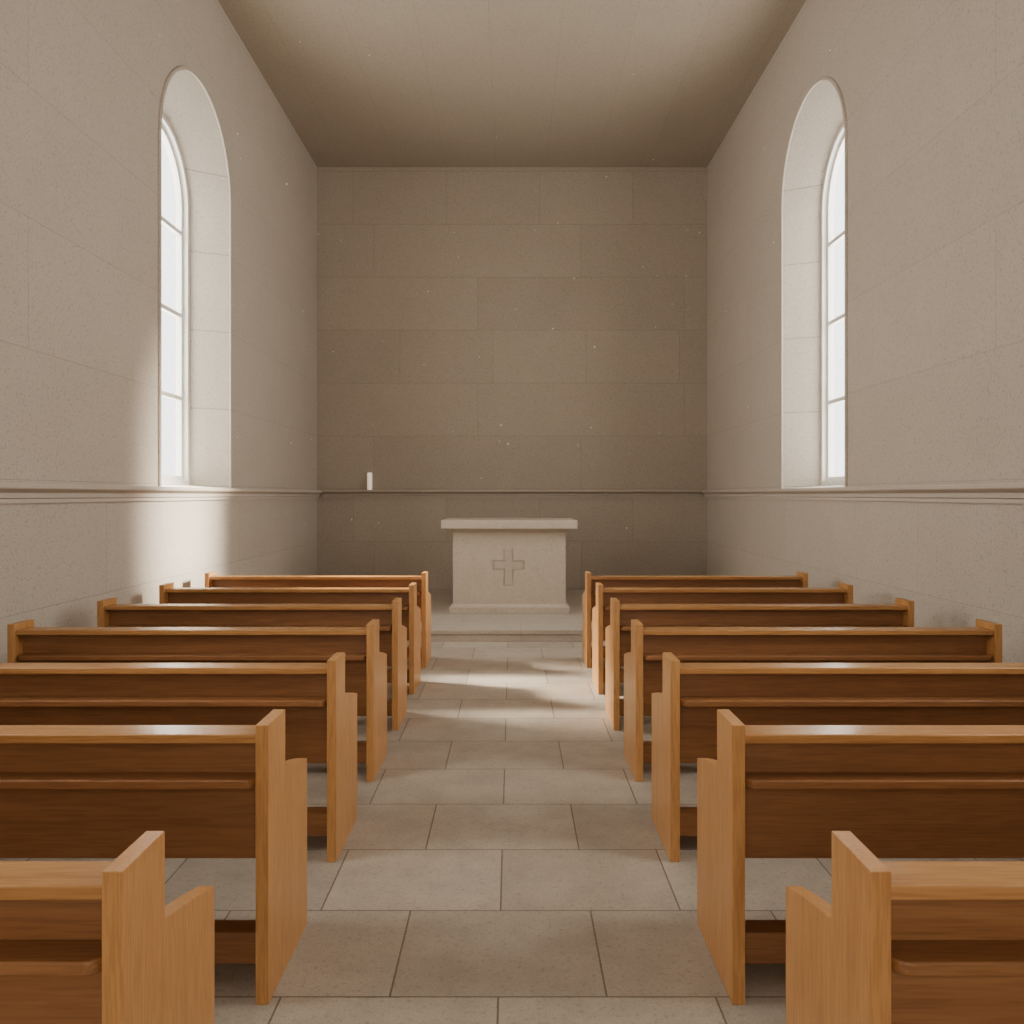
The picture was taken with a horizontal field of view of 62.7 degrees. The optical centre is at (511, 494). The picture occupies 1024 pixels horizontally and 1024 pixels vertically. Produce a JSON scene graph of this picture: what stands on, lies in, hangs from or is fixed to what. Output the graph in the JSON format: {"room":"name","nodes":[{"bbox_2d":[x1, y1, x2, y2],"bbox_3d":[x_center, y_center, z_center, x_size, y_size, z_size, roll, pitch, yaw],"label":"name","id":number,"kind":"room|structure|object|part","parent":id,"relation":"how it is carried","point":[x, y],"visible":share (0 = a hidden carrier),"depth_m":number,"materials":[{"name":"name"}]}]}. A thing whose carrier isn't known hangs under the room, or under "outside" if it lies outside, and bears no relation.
{"room":"house of worship","nodes":[
{"label":"house of worship","id":0,"kind":"room"},
{"bbox_2d":[0,0,316,662],"bbox_3d":[-3.370,-1.795,4.600,0.520,6.870,17.600,0,0,0],"label":"wall","id":1,"kind":"structure","parent":0,"point":[82,82],"depth_m":6.90,"materials":[{"name":"stone"}]},
{"bbox_2d":[0,483,321,503],"bbox_3d":[-3.058,-0.011,4.600,0.104,0.125,17.600,0,0,0],"label":"trim","id":2,"kind":"structure","parent":1,"relation":"attached to","point":[9,492],"depth_m":6.59,"materials":[{"name":"stone"}]},
{"bbox_2d":[162,113,189,484],"bbox_3d":[-3.540,-1.955,8.320,0.120,3.700,1.490,0,0,0],"label":"window","id":3,"kind":"structure","parent":1,"relation":"in","point":[182,229],"depth_m":8.97,"materials":[{"name":"paint"}]},
{"bbox_2d":[158,66,231,487],"bbox_3d":[-3.099,-2.105,8.320,0.022,4.060,1.890,0,0,0],"label":"trim","id":4,"kind":"structure","parent":1,"relation":"attached to","point":[175,70],"depth_m":7.42,"materials":[{"name":"stone"}]},
{"bbox_2d":[159,35,830,528],"bbox_3d":[-0.056,-1.608,9.404,5.179,3.890,6.769,0,0,0],"label":"dust motes","id":5,"kind":"object","parent":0,"point":[159,35],"visible":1,"depth_m":7.00,"materials":[{"name":"white"}]},
{"bbox_2d":[317,167,706,588],"bbox_3d":[0.000,-1.795,13.550,7.260,6.870,0.300,0,0,0],"label":"wall","id":6,"kind":"structure","parent":0,"point":[436,265],"depth_m":13.40,"materials":[{"name":"stone"}]},
{"bbox_2d":[322,490,701,497],"bbox_3d":[0.000,-0.019,13.340,6.012,0.125,0.120,0,0,0],"label":"trim","id":7,"kind":"structure","parent":6,"relation":"attached to","point":[326,493],"depth_m":13.34,"materials":[{"name":"stone"}]},
{"bbox_2d":[367,473,371,489],"bbox_3d":[-2.260,-0.227,13.338,0.076,0.290,0.076,0,0,0],"label":"candle","id":8,"kind":"object","parent":7,"relation":"on","point":[369,475],"visible":1,"depth_m":13.30,"materials":[{"name":"white wax"}]},
{"bbox_2d":[0,642,1023,1023],"bbox_3d":[0.000,1.740,4.600,7.260,0.200,18.200,0,0,0],"label":"floor","id":9,"kind":"structure","parent":0,"point":[505,859],"depth_m":3.56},
{"bbox_2d":[0,831,213,1023],"bbox_3d":[-1.812,1.190,1.906,2.095,0.900,0.512,0,0,0],"label":"pew","id":10,"kind":"object","parent":9,"relation":"on","point":[82,942],"visible":1,"depth_m":1.74,"materials":[{"name":"brown wood"}]},
{"bbox_3d":[-1.812,1.002,1.748,2.011,0.405,0.025,0,0,0],"label":"backrest","id":11,"kind":"part","parent":10,"relation":"part of","materials":[{"name":"brown wood"}]},
{"bbox_3d":[-1.812,0.789,1.721,2.011,0.030,0.118,0,0,0],"label":"rail","id":12,"kind":"part","parent":10,"relation":"part of","materials":[{"name":"brown wood"}]},
{"bbox_3d":[-0.786,1.190,1.906,0.042,0.900,0.512,0,0,0],"label":"panel","id":13,"kind":"part","parent":10,"relation":"part of","materials":[{"name":"brown wood"}]},
{"bbox_2d":[0,709,306,1004],"bbox_3d":[-1.831,1.190,2.956,2.095,0.900,0.512,0,0,0],"label":"pew","id":14,"kind":"object","parent":9,"relation":"on","point":[67,791],"visible":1,"depth_m":2.79,"materials":[{"name":"brown wood"}]},
{"bbox_3d":[-1.831,0.789,2.771,2.011,0.030,0.118,0,0,0],"label":"rail","id":15,"kind":"part","parent":14,"relation":"part of","materials":[{"name":"brown wood"}]},
{"bbox_3d":[-1.831,1.002,2.797,2.011,0.405,0.025,0,0,0],"label":"backrest","id":16,"kind":"part","parent":14,"relation":"part of","materials":[{"name":"brown wood"}]},
{"bbox_3d":[-0.804,1.190,2.956,0.042,0.900,0.512,0,0,0],"label":"panel","id":17,"kind":"part","parent":14,"relation":"part of","materials":[{"name":"brown wood"}]},
{"bbox_2d":[0,652,356,861],"bbox_3d":[-1.833,1.190,4.006,2.095,0.900,0.512,0,0,0],"label":"pew","id":18,"kind":"object","parent":9,"relation":"on","point":[320,717],"visible":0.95,"depth_m":3.83,"materials":[{"name":"brown wood"}]},
{"bbox_3d":[-1.833,0.789,3.821,2.011,0.030,0.118,0,0,0],"label":"rail","id":19,"kind":"part","parent":18,"relation":"part of","materials":[{"name":"brown wood"}]},
{"bbox_3d":[-1.833,1.002,3.848,2.011,0.405,0.025,0,0,0],"label":"backrest","id":20,"kind":"part","parent":18,"relation":"part of","materials":[{"name":"brown wood"}]},
{"bbox_3d":[-0.806,1.190,4.006,0.042,0.900,0.512,0,0,0],"label":"panel","id":21,"kind":"part","parent":18,"relation":"part of","materials":[{"name":"brown wood"}]},
{"bbox_2d":[7,619,386,781],"bbox_3d":[-1.837,1.190,5.056,2.095,0.900,0.512,0,0,0],"label":"pew","id":22,"kind":"object","parent":9,"relation":"on","point":[365,666],"visible":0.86,"depth_m":4.88,"materials":[{"name":"brown wood"}]},
{"bbox_3d":[-2.864,1.190,5.056,0.042,0.900,0.512,0,0,0],"label":"panel","id":23,"kind":"part","parent":22,"relation":"part of","materials":[{"name":"brown wood"}]},
{"bbox_3d":[-1.837,0.789,4.871,2.011,0.030,0.118,0,0,0],"label":"rail","id":24,"kind":"part","parent":22,"relation":"part of","materials":[{"name":"brown wood"}]},
{"bbox_3d":[-1.837,1.002,4.897,2.011,0.405,0.025,0,0,0],"label":"backrest","id":25,"kind":"part","parent":22,"relation":"part of","materials":[{"name":"brown wood"}]},
{"bbox_3d":[-0.811,1.190,5.056,0.042,0.900,0.512,0,0,0],"label":"panel","id":26,"kind":"part","parent":22,"relation":"part of","materials":[{"name":"brown wood"}]},
{"bbox_2d":[97,598,406,729],"bbox_3d":[-1.843,1.190,6.106,2.095,0.900,0.512,0,0,0],"label":"pew","id":27,"kind":"object","parent":9,"relation":"on","point":[392,634],"visible":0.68,"depth_m":5.94,"materials":[{"name":"brown wood"}]},
{"bbox_3d":[-2.869,1.190,6.106,0.042,0.900,0.512,0,0,0],"label":"panel","id":28,"kind":"part","parent":27,"relation":"part of","materials":[{"name":"brown wood"}]},
{"bbox_3d":[-1.843,0.789,5.921,2.011,0.030,0.118,0,0,0],"label":"rail","id":29,"kind":"part","parent":27,"relation":"part of","materials":[{"name":"brown wood"}]},
{"bbox_3d":[-1.843,1.002,5.947,2.011,0.405,0.025,0,0,0],"label":"backrest","id":30,"kind":"part","parent":27,"relation":"part of","materials":[{"name":"brown wood"}]},
{"bbox_3d":[-0.816,1.190,6.106,0.042,0.900,0.512,0,0,0],"label":"panel","id":31,"kind":"part","parent":27,"relation":"part of","materials":[{"name":"brown wood"}]},
{"bbox_2d":[159,583,420,694],"bbox_3d":[-1.853,1.190,7.156,2.095,0.900,0.512,0,0,0],"label":"pew","id":32,"kind":"object","parent":9,"relation":"on","point":[411,613],"visible":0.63,"depth_m":6.99,"materials":[{"name":"brown wood"}]},
{"bbox_3d":[-2.879,1.190,7.156,0.042,0.900,0.512,0,0,0],"label":"panel","id":33,"kind":"part","parent":32,"relation":"part of","materials":[{"name":"brown wood"}]},
{"bbox_3d":[-1.853,0.789,6.971,2.011,0.030,0.118,0,0,0],"label":"rail","id":34,"kind":"part","parent":32,"relation":"part of","materials":[{"name":"brown wood"}]},
{"bbox_3d":[-1.853,1.002,6.997,2.011,0.405,0.025,0,0,0],"label":"backrest","id":35,"kind":"part","parent":32,"relation":"part of","materials":[{"name":"brown wood"}]},
{"bbox_3d":[-0.826,1.190,7.156,0.042,0.900,0.512,0,0,0],"label":"panel","id":36,"kind":"part","parent":32,"relation":"part of","materials":[{"name":"brown wood"}]},
{"bbox_2d":[205,571,430,667],"bbox_3d":[-1.863,1.190,8.206,2.095,0.900,0.512,0,0,0],"label":"pew","id":37,"kind":"object","parent":9,"relation":"on","point":[211,580],"visible":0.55,"depth_m":8.03,"materials":[{"name":"brown wood"}]},
{"bbox_3d":[-2.889,1.190,8.206,0.042,0.900,0.512,0,0,0],"label":"panel","id":38,"kind":"part","parent":37,"relation":"part of","materials":[{"name":"brown wood"}]},
{"bbox_3d":[-1.863,0.789,8.021,2.011,0.030,0.118,0,0,0],"label":"rail","id":39,"kind":"part","parent":37,"relation":"part of","materials":[{"name":"brown wood"}]},
{"bbox_3d":[-1.863,1.002,8.047,2.011,0.405,0.025,0,0,0],"label":"backrest","id":40,"kind":"part","parent":37,"relation":"part of","materials":[{"name":"brown wood"}]},
{"bbox_3d":[-0.836,1.190,8.206,0.042,0.900,0.512,0,0,0],"label":"panel","id":41,"kind":"part","parent":37,"relation":"part of","materials":[{"name":"brown wood"}]},
{"bbox_2d":[407,589,605,641],"bbox_3d":[0.000,1.573,11.385,6.220,0.134,4.030,0,0,0],"label":"platform","id":42,"kind":"object","parent":9,"relation":"on","point":[445,627],"visible":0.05,"depth_m":9.69,"materials":[{"name":"stone"}]},
{"bbox_2d":[441,518,577,613],"bbox_3d":[-0.035,0.911,11.075,1.720,1.190,1.050,0,0,0],"label":"altar","id":43,"kind":"object","parent":42,"relation":"on","point":[515,565],"visible":1,"depth_m":10.68,"materials":[{"name":"stone"}]},
{"bbox_3d":[-0.035,0.454,11.075,1.560,0.045,0.950,0,0,0],"label":"moulding","id":44,"kind":"part","parent":43,"relation":"part of","materials":[{"name":"stone"}]},
{"bbox_2d":[582,571,807,667],"bbox_3d":[1.756,1.190,8.206,2.095,0.900,0.512,0,0,0],"label":"pew","id":45,"kind":"object","parent":9,"relation":"on","point":[801,580],"visible":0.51,"depth_m":8.03,"materials":[{"name":"brown wood"}]},
{"bbox_3d":[0.729,1.190,8.206,0.042,0.900,0.512,0,0,0],"label":"panel","id":46,"kind":"part","parent":45,"relation":"part of","materials":[{"name":"brown wood"}]},
{"bbox_3d":[1.756,1.002,8.047,2.011,0.405,0.025,0,0,0],"label":"backrest","id":47,"kind":"part","parent":45,"relation":"part of","materials":[{"name":"brown wood"}]},
{"bbox_3d":[1.756,0.789,8.021,2.011,0.030,0.118,0,0,0],"label":"rail","id":48,"kind":"part","parent":45,"relation":"part of","materials":[{"name":"brown wood"}]},
{"bbox_3d":[2.782,1.190,8.206,0.042,0.900,0.512,0,0,0],"label":"panel","id":49,"kind":"part","parent":45,"relation":"part of","materials":[{"name":"brown wood"}]},
{"bbox_2d":[592,583,852,694],"bbox_3d":[1.756,1.190,7.156,2.095,0.900,0.512,0,0,0],"label":"pew","id":50,"kind":"object","parent":9,"relation":"on","point":[843,594],"visible":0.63,"depth_m":6.99,"materials":[{"name":"brown wood"}]},
{"bbox_3d":[0.729,1.190,7.156,0.042,0.900,0.512,0,0,0],"label":"panel","id":51,"kind":"part","parent":50,"relation":"part of","materials":[{"name":"brown wood"}]},
{"bbox_3d":[1.756,1.002,6.997,2.011,0.405,0.025,0,0,0],"label":"backrest","id":52,"kind":"part","parent":50,"relation":"part of","materials":[{"name":"brown wood"}]},
{"bbox_3d":[1.756,0.789,6.971,2.011,0.030,0.118,0,0,0],"label":"rail","id":53,"kind":"part","parent":50,"relation":"part of","materials":[{"name":"brown wood"}]},
{"bbox_3d":[2.782,1.190,7.156,0.042,0.900,0.512,0,0,0],"label":"panel","id":54,"kind":"part","parent":50,"relation":"part of","materials":[{"name":"brown wood"}]},
{"bbox_2d":[606,598,913,729],"bbox_3d":[1.756,1.190,6.106,2.095,0.900,0.512,0,0,0],"label":"pew","id":55,"kind":"object","parent":9,"relation":"on","point":[901,613],"visible":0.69,"depth_m":5.94,"materials":[{"name":"brown wood"}]},
{"bbox_3d":[0.729,1.190,6.106,0.042,0.900,0.512,0,0,0],"label":"panel","id":56,"kind":"part","parent":55,"relation":"part of","materials":[{"name":"brown wood"}]},
{"bbox_3d":[1.756,1.002,5.947,2.011,0.405,0.025,0,0,0],"label":"backrest","id":57,"kind":"part","parent":55,"relation":"part of","materials":[{"name":"brown wood"}]},
{"bbox_3d":[1.756,0.789,5.921,2.011,0.030,0.118,0,0,0],"label":"rail","id":58,"kind":"part","parent":55,"relation":"part of","materials":[{"name":"brown wood"}]},
{"bbox_3d":[2.782,1.190,6.106,0.042,0.900,0.512,0,0,0],"label":"panel","id":59,"kind":"part","parent":55,"relation":"part of","materials":[{"name":"brown wood"}]},
{"bbox_2d":[624,619,1001,781],"bbox_3d":[1.756,1.190,5.056,2.095,0.900,0.512,0,0,0],"label":"pew","id":60,"kind":"object","parent":9,"relation":"on","point":[982,643],"visible":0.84,"depth_m":4.88,"materials":[{"name":"brown wood"}]},
{"bbox_3d":[0.729,1.190,5.056,0.042,0.900,0.512,0,0,0],"label":"panel","id":61,"kind":"part","parent":60,"relation":"part of","materials":[{"name":"brown wood"}]},
{"bbox_3d":[1.756,1.002,4.897,2.011,0.405,0.025,0,0,0],"label":"backrest","id":62,"kind":"part","parent":60,"relation":"part of","materials":[{"name":"brown wood"}]},
{"bbox_3d":[1.756,0.789,4.871,2.011,0.030,0.118,0,0,0],"label":"rail","id":63,"kind":"part","parent":60,"relation":"part of","materials":[{"name":"brown wood"}]},
{"bbox_3d":[2.782,1.190,5.056,0.042,0.900,0.512,0,0,0],"label":"panel","id":64,"kind":"part","parent":60,"relation":"part of","materials":[{"name":"brown wood"}]},
{"bbox_2d":[652,652,1023,861],"bbox_3d":[1.756,1.190,4.006,2.095,0.900,0.512,0,0,0],"label":"pew","id":65,"kind":"object","parent":9,"relation":"on","point":[684,715],"visible":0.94,"depth_m":3.83,"materials":[{"name":"brown wood"}]},
{"bbox_3d":[0.729,1.190,4.006,0.042,0.900,0.512,0,0,0],"label":"panel","id":66,"kind":"part","parent":65,"relation":"part of","materials":[{"name":"brown wood"}]},
{"bbox_3d":[1.756,0.789,3.821,2.011,0.030,0.118,0,0,0],"label":"rail","id":67,"kind":"part","parent":65,"relation":"part of","materials":[{"name":"brown wood"}]},
{"bbox_3d":[1.756,1.002,3.848,2.011,0.405,0.025,0,0,0],"label":"backrest","id":68,"kind":"part","parent":65,"relation":"part of","materials":[{"name":"brown wood"}]},
{"bbox_2d":[697,709,1023,1004],"bbox_3d":[1.756,1.190,2.956,2.095,0.900,0.512,0,0,0],"label":"pew","id":69,"kind":"object","parent":9,"relation":"on","point":[770,791],"visible":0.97,"depth_m":2.79,"materials":[{"name":"brown wood"}]},
{"bbox_3d":[0.729,1.190,2.956,0.042,0.900,0.512,0,0,0],"label":"panel","id":70,"kind":"part","parent":69,"relation":"part of","materials":[{"name":"brown wood"}]},
{"bbox_3d":[1.756,0.789,2.771,2.011,0.030,0.118,0,0,0],"label":"rail","id":71,"kind":"part","parent":69,"relation":"part of","materials":[{"name":"brown wood"}]},
{"bbox_3d":[1.756,1.002,2.797,2.011,0.405,0.025,0,0,0],"label":"backrest","id":72,"kind":"part","parent":69,"relation":"part of","materials":[{"name":"brown wood"}]},
{"bbox_2d":[786,831,1023,1023],"bbox_3d":[1.752,1.190,1.906,2.095,0.900,0.512,0,0,0],"label":"pew","id":73,"kind":"object","parent":9,"relation":"on","point":[897,942],"visible":1,"depth_m":1.74,"materials":[{"name":"brown wood"}]},
{"bbox_3d":[0.725,1.190,1.906,0.042,0.900,0.512,0,0,0],"label":"panel","id":74,"kind":"part","parent":73,"relation":"part of","materials":[{"name":"brown wood"}]},
{"bbox_3d":[1.752,0.789,1.721,2.011,0.030,0.118,0,0,0],"label":"rail","id":75,"kind":"part","parent":73,"relation":"part of","materials":[{"name":"brown wood"}]},
{"bbox_3d":[1.752,1.002,1.748,2.011,0.405,0.025,0,0,0],"label":"backrest","id":76,"kind":"part","parent":73,"relation":"part of","materials":[{"name":"brown wood"}]},
{"bbox_2d":[218,0,805,166],"bbox_3d":[0.000,-5.330,4.600,7.260,0.200,18.200,0,0,0],"label":"ceiling","id":77,"kind":"structure","parent":0,"point":[441,83],"depth_m":10.47,"materials":[{"name":"paint"}]},
{"bbox_2d":[707,0,1023,662],"bbox_3d":[3.370,-1.795,4.600,0.520,6.870,17.600,0,0,0],"label":"wall","id":78,"kind":"structure","parent":0,"point":[932,91],"depth_m":6.92,"materials":[{"name":"stone"}]},
{"bbox_2d":[781,76,847,487],"bbox_3d":[3.099,-2.155,8.720,0.022,4.160,1.890,0,0,0],"label":"trim","id":79,"kind":"structure","parent":78,"relation":"attached to","point":[832,81],"depth_m":7.80,"materials":[{"name":"stone"}]},
{"bbox_2d":[821,123,843,485],"bbox_3d":[3.540,-2.010,8.720,0.120,3.810,1.490,0,0,0],"label":"window","id":80,"kind":"structure","parent":78,"relation":"in","point":[828,241],"depth_m":9.37,"materials":[{"name":"paint"}]},
{"bbox_2d":[702,483,1023,503],"bbox_3d":[3.058,-0.011,4.600,0.104,0.125,17.600,0,0,0],"label":"trim","id":81,"kind":"structure","parent":78,"relation":"attached to","point":[989,492],"depth_m":6.61,"materials":[{"name":"stone"}]}
]}

